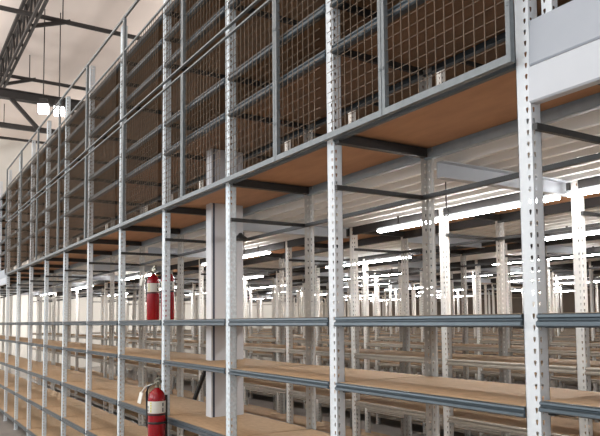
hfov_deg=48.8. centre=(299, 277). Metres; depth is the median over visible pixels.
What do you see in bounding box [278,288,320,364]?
bay
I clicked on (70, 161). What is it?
mesh panel
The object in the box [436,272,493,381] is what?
bay
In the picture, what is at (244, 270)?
cross beam
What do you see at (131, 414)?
bay
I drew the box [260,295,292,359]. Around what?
bay
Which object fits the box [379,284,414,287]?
cross beam
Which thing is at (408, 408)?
bay
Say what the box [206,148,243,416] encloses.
column
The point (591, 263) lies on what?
bay
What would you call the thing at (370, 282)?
bay
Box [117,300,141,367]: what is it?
bay
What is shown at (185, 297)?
bay
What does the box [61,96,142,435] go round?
bay
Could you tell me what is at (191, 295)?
bay
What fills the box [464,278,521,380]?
bay
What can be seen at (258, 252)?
strip light
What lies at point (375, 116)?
mesh panel
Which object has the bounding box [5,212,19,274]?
mesh panel
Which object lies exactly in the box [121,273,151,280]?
strip light
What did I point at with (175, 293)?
bay
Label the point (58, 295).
bay
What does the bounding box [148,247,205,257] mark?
cross beam
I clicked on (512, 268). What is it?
cross beam
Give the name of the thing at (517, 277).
bay
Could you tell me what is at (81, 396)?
bay
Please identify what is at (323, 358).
bay
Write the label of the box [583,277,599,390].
bay
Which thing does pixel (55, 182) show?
mesh panel
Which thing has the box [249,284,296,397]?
bay
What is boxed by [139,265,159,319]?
fire extinguisher
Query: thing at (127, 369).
bay
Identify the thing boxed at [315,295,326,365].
bay
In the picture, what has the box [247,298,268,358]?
bay
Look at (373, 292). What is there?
bay
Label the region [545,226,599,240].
strip light
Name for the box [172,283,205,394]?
bay
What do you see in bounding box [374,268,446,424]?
bay
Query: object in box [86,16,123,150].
mesh panel
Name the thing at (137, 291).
bay
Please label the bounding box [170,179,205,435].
bay
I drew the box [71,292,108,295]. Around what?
cross beam
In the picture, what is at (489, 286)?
bay
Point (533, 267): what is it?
strip light
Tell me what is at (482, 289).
bay
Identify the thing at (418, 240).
cross beam
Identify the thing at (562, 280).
bay
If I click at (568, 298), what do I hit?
wall
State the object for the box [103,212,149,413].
bay
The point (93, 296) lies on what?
bay
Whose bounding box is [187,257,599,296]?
ceiling
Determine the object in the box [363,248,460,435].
bay
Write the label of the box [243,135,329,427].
bay
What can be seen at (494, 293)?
bay
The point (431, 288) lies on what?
bay
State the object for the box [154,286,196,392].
bay
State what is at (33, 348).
bay
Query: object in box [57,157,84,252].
mesh panel
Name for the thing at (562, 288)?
bay
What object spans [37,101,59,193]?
mesh panel
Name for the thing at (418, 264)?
cross beam
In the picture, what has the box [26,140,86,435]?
bay
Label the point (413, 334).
bay
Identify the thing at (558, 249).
cross beam
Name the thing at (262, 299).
bay
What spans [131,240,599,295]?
ceiling
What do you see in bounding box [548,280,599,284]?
strip light
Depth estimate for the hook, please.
3.98 m
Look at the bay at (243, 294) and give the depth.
19.41 m
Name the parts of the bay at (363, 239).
post, post, shelf, tie rail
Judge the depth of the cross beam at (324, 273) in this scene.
11.34 m
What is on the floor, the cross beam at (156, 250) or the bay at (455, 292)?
the bay at (455, 292)
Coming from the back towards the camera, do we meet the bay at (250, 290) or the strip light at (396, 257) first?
the bay at (250, 290)
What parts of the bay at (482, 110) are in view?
post, shelf, post, shelf, tie rail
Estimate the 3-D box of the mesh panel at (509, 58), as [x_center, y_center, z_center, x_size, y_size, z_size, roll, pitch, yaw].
[0.528,-1.161,2.527,0.025,0.923,0.677,2,-4,-32]
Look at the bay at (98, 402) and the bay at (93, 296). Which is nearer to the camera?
the bay at (98, 402)
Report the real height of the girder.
0.940 m
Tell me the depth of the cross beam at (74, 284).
13.52 m
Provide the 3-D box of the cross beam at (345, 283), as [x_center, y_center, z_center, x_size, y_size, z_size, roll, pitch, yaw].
[0.769,0.138,14.188,1.058,0.089,0.050,2,-4,-32]
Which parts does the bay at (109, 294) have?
post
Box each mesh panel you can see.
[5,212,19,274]
[6,151,20,220]
[19,198,36,268]
[20,129,37,208]
[35,180,57,261]
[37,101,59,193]
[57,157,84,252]
[58,64,86,174]
[84,124,122,241]
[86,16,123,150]
[122,73,182,225]
[123,0,183,118]
[181,0,277,200]
[182,0,260,66]
[274,0,385,160]
[380,0,514,115]
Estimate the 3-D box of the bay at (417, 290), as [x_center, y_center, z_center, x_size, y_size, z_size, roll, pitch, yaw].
[3.306,0.084,18.277,0.617,5.600,1.176,2,-4,-32]
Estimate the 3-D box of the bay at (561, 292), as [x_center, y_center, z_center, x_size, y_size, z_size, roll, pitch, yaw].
[6.887,-0.110,15.787,0.617,5.600,1.176,2,-4,-32]
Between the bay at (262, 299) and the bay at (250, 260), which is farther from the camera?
the bay at (262, 299)
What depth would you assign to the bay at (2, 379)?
13.57 m
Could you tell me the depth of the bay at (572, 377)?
8.15 m
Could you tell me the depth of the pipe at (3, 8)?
13.65 m
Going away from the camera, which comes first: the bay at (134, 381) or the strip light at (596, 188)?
the strip light at (596, 188)
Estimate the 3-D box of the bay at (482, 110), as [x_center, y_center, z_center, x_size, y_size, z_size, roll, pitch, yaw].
[0.702,-0.350,2.840,0.621,4.497,1.197,2,-4,-32]
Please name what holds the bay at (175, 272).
on the floor
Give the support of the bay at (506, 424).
on the floor
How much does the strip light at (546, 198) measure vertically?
0.106 m
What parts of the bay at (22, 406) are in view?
post, shelf, shelf, post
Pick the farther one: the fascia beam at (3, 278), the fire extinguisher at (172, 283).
the fascia beam at (3, 278)
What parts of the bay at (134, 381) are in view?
post, shelf, post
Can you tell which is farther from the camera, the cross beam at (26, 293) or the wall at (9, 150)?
the wall at (9, 150)
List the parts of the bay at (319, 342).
post, post, tie rail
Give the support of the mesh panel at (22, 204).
attached to the bay at (52, 421)
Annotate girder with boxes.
[0,87,83,134]
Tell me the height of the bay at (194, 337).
5.600 m
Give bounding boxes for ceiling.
[0,0,172,144]
[5,109,599,291]
[108,207,599,288]
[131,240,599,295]
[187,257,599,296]
[270,269,599,294]
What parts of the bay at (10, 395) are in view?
post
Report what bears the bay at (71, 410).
on the floor
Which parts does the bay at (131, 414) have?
post, shelf, post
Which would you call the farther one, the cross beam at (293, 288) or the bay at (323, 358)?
the cross beam at (293, 288)
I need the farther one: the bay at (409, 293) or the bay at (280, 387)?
the bay at (409, 293)
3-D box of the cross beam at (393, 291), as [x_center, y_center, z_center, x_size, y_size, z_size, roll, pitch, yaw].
[2.500,0.368,17.939,1.058,0.089,0.050,2,-4,-32]
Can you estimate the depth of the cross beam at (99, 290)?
16.20 m
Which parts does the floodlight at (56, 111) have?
hanging rod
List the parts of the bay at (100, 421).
post, shelf, shelf, shelf, shelf, shelf, post, tie rail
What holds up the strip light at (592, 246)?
hanging from the ceiling at (595, 243)
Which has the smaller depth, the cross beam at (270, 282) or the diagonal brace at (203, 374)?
the diagonal brace at (203, 374)
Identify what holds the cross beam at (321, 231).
attached to the ceiling at (502, 154)
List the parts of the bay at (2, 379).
shelf, shelf, post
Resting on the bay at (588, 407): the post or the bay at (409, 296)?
the post
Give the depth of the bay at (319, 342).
9.49 m
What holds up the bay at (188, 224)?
on the floor
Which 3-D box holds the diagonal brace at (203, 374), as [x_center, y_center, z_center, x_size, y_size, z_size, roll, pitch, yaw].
[-1.307,1.632,7.693,0.035,1.193,1.046,2,-4,-32]
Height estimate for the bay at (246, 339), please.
5.600 m
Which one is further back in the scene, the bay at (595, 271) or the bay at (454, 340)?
the bay at (595, 271)
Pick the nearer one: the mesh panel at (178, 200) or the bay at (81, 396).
the mesh panel at (178, 200)
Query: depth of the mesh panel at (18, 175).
11.35 m
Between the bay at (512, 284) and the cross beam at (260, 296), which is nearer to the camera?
the bay at (512, 284)
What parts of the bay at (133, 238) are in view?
post, shelf, shelf, shelf, shelf, shelf, post, tie rail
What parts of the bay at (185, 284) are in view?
post, post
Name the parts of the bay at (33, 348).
post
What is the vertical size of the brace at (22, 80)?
0.336 m
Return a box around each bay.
[0,181,39,413]
[0,200,28,404]
[0,229,18,398]
[0,236,8,392]
[3,170,54,421]
[14,156,65,430]
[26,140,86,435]
[32,253,56,380]
[35,249,62,383]
[42,120,112,435]
[44,245,75,386]
[53,239,86,390]
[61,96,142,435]
[63,234,101,395]
[75,227,116,399]
[85,62,180,435]
[91,220,133,406]
[92,296,115,375]
[100,294,131,378]
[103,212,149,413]
[111,293,141,380]
[117,14,220,435]
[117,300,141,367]
[124,202,176,420]
[125,290,160,382]
[126,296,148,372]
[137,297,160,374]
[138,289,175,388]
[144,190,201,428]
[149,296,175,376]
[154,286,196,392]
[161,0,309,435]
[161,293,190,376]
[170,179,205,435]
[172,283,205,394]
[173,297,185,352]
[175,293,196,382]
[184,297,196,353]
[191,295,205,384]
[192,283,205,392]
[199,157,279,435]
[225,0,424,435]
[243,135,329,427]
[243,271,305,417]
[243,274,272,409]
[243,285,271,392]
[243,294,270,360]
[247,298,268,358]
[248,299,271,357]
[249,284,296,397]
[257,290,295,358]
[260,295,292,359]
[262,299,285,359]
[274,279,326,402]
[276,263,349,427]
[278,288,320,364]
[281,295,300,362]
[285,104,400,435]
[301,286,346,367]
[302,277,360,408]
[315,256,397,435]
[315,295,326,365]
[318,291,347,362]
[325,0,599,435]
[327,284,372,384]
[338,272,397,416]
[344,288,383,368]
[344,298,361,366]
[348,63,494,435]
[358,280,410,372]
[361,296,387,368]
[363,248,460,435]
[366,287,412,370]
[373,292,410,371]
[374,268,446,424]
[382,296,410,371]
[389,280,445,376]
[395,284,440,373]
[398,289,420,372]
[406,293,438,373]
[420,260,498,435]
[422,240,543,435]
[427,282,483,374]
[427,288,461,331]
[431,291,471,375]
[436,32,599,435]
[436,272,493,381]
[454,293,484,343]
[457,284,496,377]
[459,289,497,378]
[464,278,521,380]
[472,271,543,413]
[475,255,573,435]
[479,293,521,328]
[488,288,523,381]
[492,283,523,381]
[501,223,599,435]
[508,274,574,382]
[512,291,522,329]
[514,0,599,435]
[522,285,573,384]
[531,262,599,422]
[532,279,575,384]
[547,246,599,420]
[554,288,588,358]
[555,270,599,387]
[560,282,599,388]
[570,175,599,435]
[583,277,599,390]
[589,261,599,422]
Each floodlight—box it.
[37,9,48,113]
[53,13,64,116]
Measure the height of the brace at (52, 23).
0.336 m
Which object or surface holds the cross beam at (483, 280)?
attached to the ceiling at (593, 269)
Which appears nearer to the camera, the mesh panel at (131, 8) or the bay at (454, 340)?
the mesh panel at (131, 8)
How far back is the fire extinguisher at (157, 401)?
4.78 m
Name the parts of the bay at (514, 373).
post, post, tie rail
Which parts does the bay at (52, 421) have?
post, shelf, shelf, shelf, shelf, post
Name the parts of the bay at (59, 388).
post, post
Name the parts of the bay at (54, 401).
post, shelf, shelf, shelf, shelf, shelf, post, tie rail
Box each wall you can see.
[0,139,326,370]
[346,289,599,355]
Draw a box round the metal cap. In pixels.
[236,233,247,240]
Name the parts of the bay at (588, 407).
post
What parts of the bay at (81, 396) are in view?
post, shelf, post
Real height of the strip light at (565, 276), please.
0.106 m
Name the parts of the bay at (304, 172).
post, shelf, shelf, post, shelf, tie rail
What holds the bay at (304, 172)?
on the floor
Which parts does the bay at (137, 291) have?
post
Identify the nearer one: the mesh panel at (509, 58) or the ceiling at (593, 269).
the mesh panel at (509, 58)
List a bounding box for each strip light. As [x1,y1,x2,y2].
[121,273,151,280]
[202,246,270,264]
[243,275,262,278]
[325,254,411,267]
[344,269,401,279]
[377,195,559,232]
[464,267,539,277]
[492,246,599,264]
[508,275,573,281]
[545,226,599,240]
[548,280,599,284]
[564,184,599,196]
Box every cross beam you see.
[1,291,43,294]
[15,287,62,291]
[33,282,86,286]
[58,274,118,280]
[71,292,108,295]
[93,289,133,292]
[94,264,161,271]
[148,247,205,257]
[160,277,201,282]
[243,223,348,237]
[243,269,267,275]
[243,295,270,297]
[247,280,285,284]
[263,287,300,290]
[284,256,349,264]
[303,272,349,276]
[320,282,349,285]
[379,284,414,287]
[379,290,406,292]
[383,275,419,280]
[390,261,439,267]
[403,235,484,247]
[436,160,571,196]
[436,286,467,288]
[453,278,491,282]
[481,266,521,272]
[531,245,586,253]
[554,270,588,275]
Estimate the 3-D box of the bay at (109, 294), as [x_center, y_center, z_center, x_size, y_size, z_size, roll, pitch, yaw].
[-5.230,0.201,18.932,0.621,5.600,1.197,2,-4,-32]
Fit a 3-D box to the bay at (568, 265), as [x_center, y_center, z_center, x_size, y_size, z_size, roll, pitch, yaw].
[4.186,-0.443,10.331,0.617,5.600,1.176,2,-4,-32]
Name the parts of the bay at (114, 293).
post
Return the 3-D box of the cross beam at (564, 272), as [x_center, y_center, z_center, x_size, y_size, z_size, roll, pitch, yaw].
[4.641,-0.089,11.233,1.058,0.089,0.050,2,-4,-32]
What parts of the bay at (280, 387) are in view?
post, shelf, tie rail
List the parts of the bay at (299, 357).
post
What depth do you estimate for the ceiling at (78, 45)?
16.48 m
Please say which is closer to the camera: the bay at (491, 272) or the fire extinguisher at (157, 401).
the fire extinguisher at (157, 401)
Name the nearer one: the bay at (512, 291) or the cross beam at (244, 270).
the cross beam at (244, 270)
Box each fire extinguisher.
[137,376,167,435]
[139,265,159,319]
[161,266,174,319]
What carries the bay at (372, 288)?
on the floor
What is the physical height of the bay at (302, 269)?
5.600 m
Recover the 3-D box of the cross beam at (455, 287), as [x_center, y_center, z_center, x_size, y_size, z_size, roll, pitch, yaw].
[3.702,0.231,16.006,1.058,0.089,0.050,2,-4,-32]
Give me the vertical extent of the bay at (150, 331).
5.600 m
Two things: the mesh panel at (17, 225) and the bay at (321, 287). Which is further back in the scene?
the bay at (321, 287)
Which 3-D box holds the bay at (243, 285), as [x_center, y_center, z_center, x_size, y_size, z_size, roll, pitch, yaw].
[-1.190,-0.045,15.705,0.621,5.600,1.197,2,-4,-32]
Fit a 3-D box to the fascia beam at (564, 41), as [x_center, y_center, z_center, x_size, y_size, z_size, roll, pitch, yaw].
[1.060,-0.749,1.737,0.038,0.282,1.095,2,-4,-32]
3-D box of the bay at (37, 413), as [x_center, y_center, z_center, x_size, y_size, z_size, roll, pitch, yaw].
[-4.709,0.266,11.535,0.621,4.497,1.197,2,-4,-32]
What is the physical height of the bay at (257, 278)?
5.600 m
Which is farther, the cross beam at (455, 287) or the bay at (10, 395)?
the cross beam at (455, 287)
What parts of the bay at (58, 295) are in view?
post, post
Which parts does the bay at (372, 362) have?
post, tie rail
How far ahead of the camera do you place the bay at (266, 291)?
18.30 m
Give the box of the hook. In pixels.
[443,182,449,216]
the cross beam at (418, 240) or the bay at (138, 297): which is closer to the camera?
the cross beam at (418, 240)
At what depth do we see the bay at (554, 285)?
17.00 m
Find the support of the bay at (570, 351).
on the floor
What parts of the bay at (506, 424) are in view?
post, shelf, post, tie rail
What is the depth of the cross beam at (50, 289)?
15.39 m
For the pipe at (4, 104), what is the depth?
20.77 m
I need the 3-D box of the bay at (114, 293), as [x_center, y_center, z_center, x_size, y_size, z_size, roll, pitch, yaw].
[-4.629,0.133,17.966,0.621,5.600,1.197,2,-4,-32]
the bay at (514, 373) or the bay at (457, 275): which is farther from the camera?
the bay at (457, 275)
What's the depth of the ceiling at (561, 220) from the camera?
6.40 m
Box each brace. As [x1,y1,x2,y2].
[3,77,35,85]
[31,19,70,27]
[179,371,205,434]
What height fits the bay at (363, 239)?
5.600 m
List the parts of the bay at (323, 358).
post, post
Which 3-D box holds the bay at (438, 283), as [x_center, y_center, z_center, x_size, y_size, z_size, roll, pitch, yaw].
[3.459,-0.147,14.766,0.617,5.600,1.176,2,-4,-32]
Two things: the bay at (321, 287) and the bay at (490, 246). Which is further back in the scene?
the bay at (321, 287)
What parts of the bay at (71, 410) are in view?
post, shelf, shelf, shelf, shelf, shelf, post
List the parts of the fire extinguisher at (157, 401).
handle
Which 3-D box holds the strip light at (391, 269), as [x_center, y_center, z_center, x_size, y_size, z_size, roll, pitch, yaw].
[1.150,-0.055,11.226,0.054,0.106,1.755,2,-4,-32]
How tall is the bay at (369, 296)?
5.600 m
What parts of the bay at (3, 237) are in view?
post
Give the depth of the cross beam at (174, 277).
12.42 m
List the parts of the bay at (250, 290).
post, post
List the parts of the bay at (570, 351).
post, post, tie rail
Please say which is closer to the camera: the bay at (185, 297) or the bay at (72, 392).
the bay at (72, 392)
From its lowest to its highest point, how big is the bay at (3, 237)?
4.497 m
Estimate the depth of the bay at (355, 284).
15.68 m
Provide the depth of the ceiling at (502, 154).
4.26 m
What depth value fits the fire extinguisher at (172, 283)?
6.29 m
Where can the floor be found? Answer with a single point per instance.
(387, 426)
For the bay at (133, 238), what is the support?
on the floor
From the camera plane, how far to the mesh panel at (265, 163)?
4.05 m
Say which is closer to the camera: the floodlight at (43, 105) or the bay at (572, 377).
the bay at (572, 377)
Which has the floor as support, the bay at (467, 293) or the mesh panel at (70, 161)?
the bay at (467, 293)
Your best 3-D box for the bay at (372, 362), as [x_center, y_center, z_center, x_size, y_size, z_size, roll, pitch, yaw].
[1.215,-0.319,11.841,0.621,5.600,1.197,2,-4,-32]
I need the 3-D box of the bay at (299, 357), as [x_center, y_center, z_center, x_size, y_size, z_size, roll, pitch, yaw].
[0.012,-0.182,13.773,0.621,5.600,1.197,2,-4,-32]
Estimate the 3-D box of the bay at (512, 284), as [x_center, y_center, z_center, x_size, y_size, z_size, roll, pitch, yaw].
[5.110,-0.121,15.378,0.617,5.600,1.176,2,-4,-32]
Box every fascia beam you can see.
[0,268,6,285]
[528,0,599,104]
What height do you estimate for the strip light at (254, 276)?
0.106 m
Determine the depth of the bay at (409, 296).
21.87 m
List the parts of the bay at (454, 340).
post, post, tie rail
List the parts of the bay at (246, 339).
post, post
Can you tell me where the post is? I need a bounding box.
[541,0,557,14]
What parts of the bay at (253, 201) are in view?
post, shelf, shelf, shelf, shelf, shelf, tie rail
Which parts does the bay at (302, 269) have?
post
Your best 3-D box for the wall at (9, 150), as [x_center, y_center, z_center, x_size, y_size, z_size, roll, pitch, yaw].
[-9.234,-0.810,25.540,25.600,8.550,0.100,2,-4,-32]
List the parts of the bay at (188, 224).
post, shelf, shelf, shelf, shelf, shelf, post, tie rail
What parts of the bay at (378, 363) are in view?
post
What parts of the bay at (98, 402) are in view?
post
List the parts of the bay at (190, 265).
post, shelf, post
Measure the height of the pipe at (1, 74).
0.675 m
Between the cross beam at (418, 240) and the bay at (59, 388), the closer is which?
the cross beam at (418, 240)
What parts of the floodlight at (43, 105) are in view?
hanging rod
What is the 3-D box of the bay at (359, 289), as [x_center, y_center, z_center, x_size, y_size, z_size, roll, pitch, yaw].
[1.655,0.058,17.664,0.617,5.600,1.176,2,-4,-32]
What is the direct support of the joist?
attached to the ceiling at (78, 45)
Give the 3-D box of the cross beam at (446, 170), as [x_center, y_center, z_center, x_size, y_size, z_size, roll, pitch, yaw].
[1.180,-0.549,3.731,1.058,0.089,0.050,2,-4,-32]
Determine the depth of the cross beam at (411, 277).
12.32 m
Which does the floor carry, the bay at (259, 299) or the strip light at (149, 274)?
the bay at (259, 299)
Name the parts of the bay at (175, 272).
post, shelf, post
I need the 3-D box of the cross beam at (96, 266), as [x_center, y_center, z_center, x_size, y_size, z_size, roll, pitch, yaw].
[-2.427,-0.139,9.528,1.058,0.089,0.050,2,-4,-32]
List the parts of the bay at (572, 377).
post, post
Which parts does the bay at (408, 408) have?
post, post, shelf, tie rail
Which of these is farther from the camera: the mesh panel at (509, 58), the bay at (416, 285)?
the bay at (416, 285)
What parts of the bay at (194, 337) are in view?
post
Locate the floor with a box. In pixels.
[0,359,598,435]
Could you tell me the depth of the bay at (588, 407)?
2.17 m
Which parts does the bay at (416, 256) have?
post, post, tie rail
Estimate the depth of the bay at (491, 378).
17.88 m
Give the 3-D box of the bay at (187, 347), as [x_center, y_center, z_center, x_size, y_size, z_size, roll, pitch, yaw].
[-2.994,0.160,18.604,0.621,5.600,1.197,2,-4,-32]
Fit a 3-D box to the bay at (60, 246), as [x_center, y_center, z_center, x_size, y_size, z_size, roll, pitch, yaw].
[-6.202,0.098,17.228,0.621,5.600,1.197,2,-4,-32]
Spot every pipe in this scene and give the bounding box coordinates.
[0,0,140,39]
[0,55,85,90]
[0,104,55,130]
[0,136,46,144]
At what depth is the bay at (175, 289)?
16.26 m
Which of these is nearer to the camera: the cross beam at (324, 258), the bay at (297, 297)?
the cross beam at (324, 258)
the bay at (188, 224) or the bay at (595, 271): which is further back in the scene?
the bay at (595, 271)
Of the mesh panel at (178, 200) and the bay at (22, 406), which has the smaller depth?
the mesh panel at (178, 200)
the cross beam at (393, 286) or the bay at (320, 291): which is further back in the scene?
the bay at (320, 291)
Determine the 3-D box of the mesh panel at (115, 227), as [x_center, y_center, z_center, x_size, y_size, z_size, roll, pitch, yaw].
[-1.930,-0.881,6.477,0.025,0.923,1.321,2,-4,-32]
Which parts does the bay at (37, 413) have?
post, shelf, shelf, shelf, post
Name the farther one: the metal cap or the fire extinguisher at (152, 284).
the fire extinguisher at (152, 284)
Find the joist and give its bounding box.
[0,0,48,87]
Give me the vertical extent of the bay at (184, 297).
5.600 m
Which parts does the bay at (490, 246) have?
post, post, tie rail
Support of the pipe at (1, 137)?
hanging from the ceiling at (78, 45)
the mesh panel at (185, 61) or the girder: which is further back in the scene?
the girder
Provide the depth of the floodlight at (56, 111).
14.47 m
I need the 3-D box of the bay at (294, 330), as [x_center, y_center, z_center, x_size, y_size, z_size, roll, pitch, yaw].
[-0.148,0.264,20.562,0.617,5.600,1.176,2,-4,-32]
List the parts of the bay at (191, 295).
post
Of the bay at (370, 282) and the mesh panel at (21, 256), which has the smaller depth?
the mesh panel at (21, 256)
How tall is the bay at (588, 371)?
5.600 m
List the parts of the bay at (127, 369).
post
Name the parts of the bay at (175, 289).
post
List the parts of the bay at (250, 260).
post, shelf, tie rail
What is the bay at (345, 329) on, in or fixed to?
on the floor
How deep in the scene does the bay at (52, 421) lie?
10.78 m
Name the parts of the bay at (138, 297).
post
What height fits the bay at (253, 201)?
4.497 m

